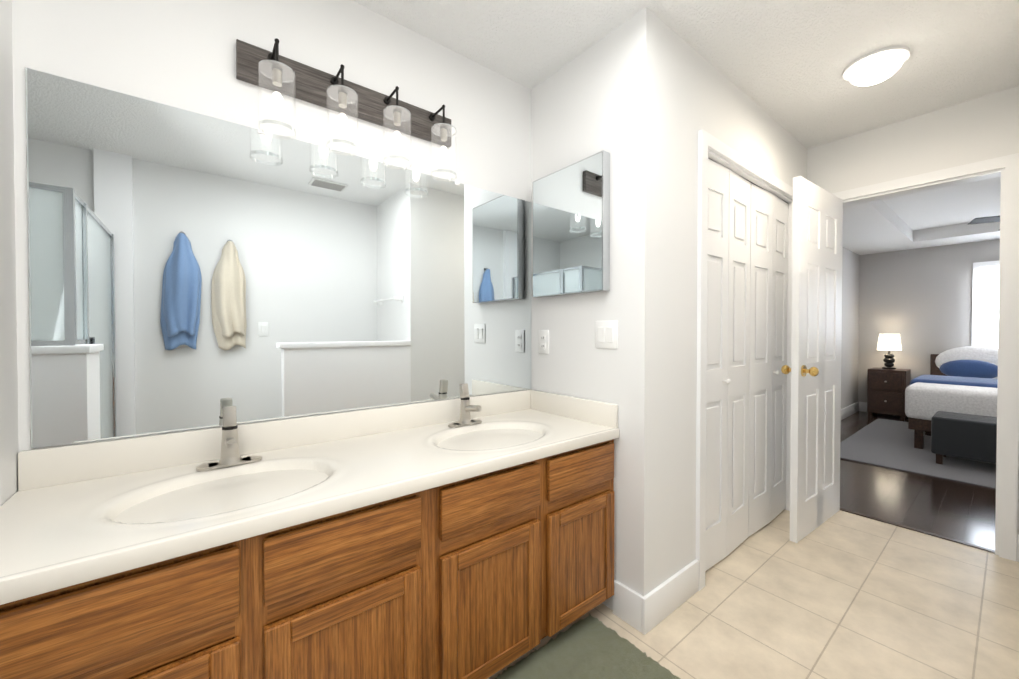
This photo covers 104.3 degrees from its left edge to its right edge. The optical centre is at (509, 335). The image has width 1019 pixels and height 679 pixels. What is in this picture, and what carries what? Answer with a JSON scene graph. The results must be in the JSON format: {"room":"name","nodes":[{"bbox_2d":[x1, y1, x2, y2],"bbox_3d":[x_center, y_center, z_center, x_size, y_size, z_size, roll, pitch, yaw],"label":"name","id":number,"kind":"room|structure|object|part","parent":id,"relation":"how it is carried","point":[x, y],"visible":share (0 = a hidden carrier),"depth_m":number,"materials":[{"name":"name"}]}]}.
{"room":"bathroom","nodes":[
{"label":"bathroom","id":0,"kind":"room"},
{"bbox_2d":[0,0,18,506],"bbox_3d":[-1.258,-0.046,0.923,0.112,2.440,0.120,-1,1,-38],"label":"wall","id":1,"kind":"structure","parent":0,"point":[9,442],"depth_m":0.96,"materials":[{"name":"white paint"}]},
{"bbox_2d":[12,0,531,451],"bbox_3d":[-0.243,-0.058,1.867,4.920,2.440,0.129,-1,1,-38],"label":"wall","id":2,"kind":"structure","parent":0,"point":[188,270],"depth_m":1.29,"materials":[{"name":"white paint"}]},
{"bbox_2d":[236,38,456,181],"bbox_3d":[-0.521,-0.794,1.450,0.780,0.307,0.186,-1,1,-38],"label":"sconce","id":3,"kind":"object","parent":2,"relation":"attached to","point":[276,72],"visible":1,"depth_m":1.41,"materials":[{"name":"brown wood"}]},
{"bbox_3d":[-0.753,-0.860,1.272,0.031,0.147,0.123,-1,1,-38],"label":"arm","id":4,"kind":"part","parent":3,"relation":"part of"},
{"bbox_3d":[-0.725,-0.733,1.238,0.103,0.190,0.103,-1,1,-38],"label":"lamp shade","id":5,"kind":"part","parent":3,"relation":"part of","materials":[{"name":"clear glass"}]},
{"bbox_3d":[-0.725,-0.728,1.238,0.033,0.068,0.034,-1,1,-38],"label":"bulb","id":6,"kind":"part","parent":3,"relation":"part of","materials":[{"name":"white glass"}]},
{"bbox_3d":[-0.600,-0.862,1.393,0.031,0.147,0.123,-1,1,-38],"label":"arm","id":7,"kind":"part","parent":3,"relation":"part of"},
{"bbox_3d":[-0.572,-0.735,1.358,0.103,0.190,0.103,-1,1,-38],"label":"lamp shade","id":8,"kind":"part","parent":3,"relation":"part of","materials":[{"name":"clear glass"}]},
{"bbox_3d":[-0.572,-0.730,1.358,0.033,0.068,0.034,-1,1,-38],"label":"bulb","id":9,"kind":"part","parent":3,"relation":"part of","materials":[{"name":"white glass"}]},
{"bbox_3d":[-0.447,-0.863,1.513,0.031,0.147,0.123,-1,1,-38],"label":"arm","id":10,"kind":"part","parent":3,"relation":"part of"},
{"bbox_3d":[-0.419,-0.736,1.479,0.103,0.190,0.103,-1,1,-38],"label":"lamp shade","id":11,"kind":"part","parent":3,"relation":"part of","materials":[{"name":"clear glass"}]},
{"bbox_3d":[-0.419,-0.731,1.479,0.033,0.068,0.034,-1,1,-38],"label":"bulb","id":12,"kind":"part","parent":3,"relation":"part of","materials":[{"name":"white glass"}]},
{"bbox_3d":[-0.293,-0.865,1.633,0.031,0.147,0.123,-1,1,-38],"label":"arm","id":13,"kind":"part","parent":3,"relation":"part of"},
{"bbox_3d":[-0.265,-0.738,1.599,0.103,0.190,0.103,-1,1,-38],"label":"lamp shade","id":14,"kind":"part","parent":3,"relation":"part of","materials":[{"name":"clear glass"}]},
{"bbox_3d":[-0.265,-0.733,1.599,0.033,0.068,0.034,-1,1,-38],"label":"bulb","id":15,"kind":"part","parent":3,"relation":"part of","materials":[{"name":"white glass"}]},
{"bbox_2d":[531,25,621,609],"bbox_3d":[0.330,-0.058,1.889,0.110,2.440,0.563,-1,1,-38],"label":"wall","id":16,"kind":"structure","parent":0,"point":[576,109],"depth_m":1.79,"materials":[{"name":"white paint"}]},
{"bbox_2d":[538,330,548,353],"bbox_3d":[0.171,0.030,1.996,0.009,0.120,0.075,-1,1,-38],"label":"outlet","id":17,"kind":"object","parent":16,"relation":"attached to","point":[543,341],"visible":1,"depth_m":1.99,"materials":[{"name":"white plastic"}]},
{"bbox_2d":[533,150,609,297],"bbox_3d":[0.270,-0.483,1.833,0.046,0.580,0.442,-1,1,-38],"label":"mirror","id":18,"kind":"object","parent":16,"relation":"attached to","point":[571,229],"visible":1,"depth_m":1.78,"materials":[{"name":"clear glass"}]},
{"bbox_2d":[595,320,617,348],"bbox_3d":[0.410,-0.006,1.688,0.013,0.118,0.118,-1,1,-38],"label":"light switch","id":19,"kind":"object","parent":16,"relation":"attached to","point":[606,334],"visible":1,"depth_m":1.69,"materials":[{"name":"white plastic"}]},
{"bbox_2d":[352,0,1018,230],"bbox_3d":[2.745,-1.315,1.585,9.290,0.080,4.240,-1,1,-38],"label":"ceiling","id":20,"kind":"structure","parent":0,"point":[784,64],"depth_m":1.74,"materials":[{"name":"white paint"}]},
{"bbox_2d":[843,45,909,85],"bbox_3d":[1.712,-1.234,1.856,0.232,0.086,0.232,-1,1,-38],"label":"ceiling light","id":21,"kind":"object","parent":20,"relation":"attached to","point":[875,67],"visible":1,"depth_m":1.80,"materials":[{"name":"white glass"}]},
{"bbox_2d":[968,216,999,230],"bbox_3d":[4.640,-1.053,3.125,1.295,0.483,1.327,-1,1,-38],"label":"ceiling fan","id":22,"kind":"object","parent":20,"relation":"hanging from","point":[990,219],"visible":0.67,"depth_m":3.44,"materials":[{"name":"black"}]},
{"bbox_2d":[620,7,806,596],"bbox_3d":[1.258,-0.062,2.190,1.940,2.440,0.110,-1,1,-38],"label":"wall","id":23,"kind":"structure","parent":0,"point":[663,80],"depth_m":1.63,"materials":[{"name":"white paint"}]},
{"bbox_2d":[637,559,698,634],"bbox_3d":[0.690,1.094,1.680,0.429,0.140,0.019,-1,1,-38],"label":"baseboard","id":24,"kind":"structure","parent":23,"relation":"attached to","point":[648,612],"depth_m":1.64,"materials":[{"name":"white wood"}]},
{"bbox_2d":[705,158,750,570],"bbox_3d":[1.127,0.145,2.051,0.592,2.005,0.072,-1,1,-38],"label":"closet door leaf","id":25,"kind":"structure","parent":23,"relation":"in","point":[728,337],"depth_m":2.04,"materials":[{"name":"white wood"}]},
{"bbox_3d":[1.106,0.230,2.012,0.032,0.032,0.036,-1,1,-38],"label":"knob","id":26,"kind":"part","parent":25,"relation":"part of","materials":[{"name":"white plastic"}]},
{"bbox_2d":[696,129,792,590],"bbox_3d":[1.350,0.111,2.253,1.334,2.092,0.128,-1,1,-38],"label":"trim","id":27,"kind":"structure","parent":23,"relation":"attached to","point":[713,148],"depth_m":1.82,"materials":[{"name":"white wood"}]},
{"bbox_2d":[748,183,787,536],"bbox_3d":[1.597,0.141,2.420,0.592,2.005,0.072,-1,1,-38],"label":"closet door leaf","id":28,"kind":"structure","parent":23,"relation":"in","point":[768,351],"depth_m":2.39,"materials":[{"name":"white wood"}]},
{"bbox_2d":[487,411,1018,678],"bbox_3d":[2.744,1.195,1.617,9.290,0.060,4.240,-1,1,-38],"label":"floor","id":29,"kind":"structure","parent":0,"point":[839,594],"depth_m":1.75,"materials":[{"name":"tile"}]},
{"bbox_2d":[0,411,618,678],"bbox_3d":[-0.398,0.795,1.333,1.730,0.748,0.547,-1,1,-38],"label":"bathroom vanity","id":30,"kind":"object","parent":29,"relation":"on","point":[464,536],"depth_m":1.01,"materials":[{"name":"brown wood"}]},
{"bbox_2d":[0,409,611,576],"bbox_3d":[-0.391,0.453,1.320,1.730,0.131,0.534,-1,1,-38],"label":"countertop","id":31,"kind":"structure","parent":30,"relation":"on","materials":[{"name":"beige stone"}]},
{"bbox_2d":[196,406,261,470],"bbox_3d":[-0.817,0.301,1.161,0.162,0.176,0.147,-1,1,-38],"label":"faucet","id":32,"kind":"object","parent":31,"relation":"on","point":[230,459],"depth_m":1.18,"materials":[{"name":"silver metal"}]},
{"bbox_2d":[448,383,481,427],"bbox_3d":[-0.164,0.295,1.674,0.162,0.176,0.147,-1,1,-38],"label":"faucet","id":33,"kind":"object","parent":31,"relation":"on","point":[465,421],"depth_m":1.69,"materials":[{"name":"silver metal"}]},
{"bbox_2d":[495,613,679,678],"bbox_3d":[0.174,1.157,1.157,0.864,0.027,0.579,-1,1,-38],"label":"bath mat","id":34,"kind":"object","parent":29,"relation":"on","point":[589,647],"visible":0.96,"depth_m":1.40,"materials":[{"name":"green fabric"}]},
{"bbox_2d":[867,367,910,420],"bbox_3d":[5.207,0.786,5.440,0.408,0.659,0.380,-1,1,-38],"label":"nightstand","id":35,"kind":"object","parent":29,"relation":"on","point":[886,388],"visible":0.94,"depth_m":5.32,"materials":[{"name":"brown wood"}]},
{"bbox_2d":[877,334,901,368],"bbox_3d":[5.218,0.216,5.441,0.250,0.478,0.250,-1,1,-38],"label":"table lamp","id":36,"kind":"object","parent":35,"relation":"on","point":[889,342],"visible":1,"depth_m":5.39,"materials":[{"name":"black"}]},
{"bbox_3d":[5.218,0.087,5.440,0.250,0.220,0.250,-1,1,-38],"label":"lamp shade","id":37,"kind":"part","parent":36,"relation":"part of","materials":[{"name":"white fabric"}]},
{"bbox_2d":[840,418,995,488],"bbox_3d":[4.850,1.136,3.428,2.500,0.010,2.850,-1,1,-38],"label":"bedroom rug","id":38,"kind":"object","parent":29,"relation":"on","point":[886,443],"visible":0.6,"depth_m":3.70,"materials":[{"name":"grey carpet"}]},
{"bbox_2d":[905,346,997,448],"bbox_3d":[5.267,0.627,3.991,2.060,0.990,1.620,-1,1,-38],"label":"bed","id":39,"kind":"object","parent":38,"relation":"on","point":[963,380],"visible":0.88,"depth_m":3.95,"materials":[{"name":"white fabric"}]},
{"bbox_2d":[905,382,996,419],"bbox_3d":[5.241,0.665,3.972,1.995,0.340,1.590,-1,1,-38],"label":"duvet","id":40,"kind":"object","parent":39,"relation":"on","point":[923,400],"depth_m":3.79,"materials":[{"name":"white fabric"}]},
{"bbox_2d":[910,374,997,387],"bbox_3d":[5.074,0.620,3.840,0.730,0.315,1.620,-1,1,-38],"label":"throw","id":41,"kind":"object","parent":39,"relation":"on","point":[933,379],"depth_m":4.10,"materials":[{"name":"blue fabric"}]},
{"bbox_2d":[939,360,997,378],"bbox_3d":[5.368,0.397,4.621,0.177,0.240,0.480,-1,1,-38],"label":"pillow","id":42,"kind":"object","parent":39,"relation":"on","point":[960,368],"depth_m":4.57,"materials":[{"name":"blue fabric"}]},
{"bbox_2d":[931,411,996,464],"bbox_3d":[4.276,0.924,3.153,0.420,0.417,1.230,-1,1,-38],"label":"bench","id":43,"kind":"object","parent":38,"relation":"on","point":[966,436],"visible":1,"depth_m":3.37,"materials":[{"name":"grey fabric"}]},
{"bbox_2d":[841,247,859,408],"bbox_3d":[3.443,-0.093,4.597,4.250,2.440,0.150,-1,1,-38],"label":"wall","id":44,"kind":"structure","parent":0,"point":[850,327],"depth_m":5.53,"materials":[{"name":"grey paint"}]},
{"bbox_2d":[841,402,859,419],"bbox_3d":[3.496,1.058,4.547,4.246,0.140,0.019,-1,1,-38],"label":"baseboard","id":45,"kind":"structure","parent":44,"relation":"attached to","point":[848,411],"depth_m":5.53,"materials":[{"name":"white wood"}]},
{"bbox_2d":[842,200,917,254],"bbox_3d":[3.683,-1.238,4.280,4.244,0.139,0.620,-1,1,-38],"label":"ceiling soffit","id":46,"kind":"structure","parent":0,"point":[876,226],"depth_m":4.44,"materials":[{"name":"white paint"}]},
{"bbox_2d":[807,86,1018,533],"bbox_3d":[2.955,-0.056,1.689,0.110,2.440,4.120,-1,1,-38],"label":"wall","id":47,"kind":"structure","parent":0,"point":[968,132],"depth_m":2.29,"materials":[{"name":"white paint"}]},
{"bbox_2d":[781,176,842,542],"bbox_3d":[1.858,0.133,2.405,0.710,2.020,0.178,-1,1,-38],"label":"bedroom door","id":48,"kind":"structure","parent":47,"relation":"in","point":[817,244],"depth_m":2.32,"materials":[{"name":"white wood"}]},
{"bbox_3d":[1.599,0.195,2.269,0.064,0.064,0.073,-1,1,-38],"label":"knob","id":49,"kind":"part","parent":48,"relation":"part of","materials":[{"name":"gold metal"}]},
{"bbox_3d":[1.662,0.196,2.185,0.064,0.064,0.073,-1,1,-38],"label":"knob","id":50,"kind":"part","parent":48,"relation":"part of","materials":[{"name":"gold metal"}]},
{"bbox_2d":[840,508,994,552],"bbox_3d":[2.388,1.153,2.386,0.030,0.006,0.680,-1,1,-38],"label":"trim","id":51,"kind":"structure","parent":47,"relation":"attached to","point":[926,532],"depth_m":2.33,"materials":[{"name":"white wood"}]},
{"bbox_2d":[832,153,1018,561],"bbox_3d":[2.407,0.109,2.388,0.146,2.092,0.822,-1,1,-38],"label":"door frame","id":52,"kind":"structure","parent":47,"relation":"attached to","point":[1005,169],"depth_m":2.06,"materials":[{"name":"white wood"}]},
{"bbox_2d":[858,239,999,401],"bbox_3d":[6.387,-0.090,4.385,0.120,2.440,4.120,-1,1,-38],"label":"wall","id":53,"kind":"structure","parent":0,"point":[919,300],"depth_m":5.37,"materials":[{"name":"grey paint"}]},
{"bbox_2d":[860,402,895,415],"bbox_3d":[6.345,1.061,4.342,0.019,0.140,3.780,-1,1,-38],"label":"baseboard","id":54,"kind":"structure","parent":53,"relation":"attached to","point":[863,405],"depth_m":5.80,"materials":[{"name":"white"}]},
{"bbox_2d":[972,260,998,347],"bbox_3d":[6.150,-0.337,4.558,0.034,1.150,1.090,-1,1,-38],"label":"window blinds","id":55,"kind":"object","parent":53,"relation":"attached to","point":[985,309],"visible":0.55,"depth_m":4.90,"materials":[{"name":"white"}]},
{"bbox_2d":[914,222,999,247],"bbox_3d":[6.107,-1.236,4.127,0.620,0.139,2.580,-1,1,-38],"label":"ceiling soffit","id":56,"kind":"structure","parent":0,"point":[960,233],"depth_m":4.75,"materials":[{"name":"white paint"}]}
]}

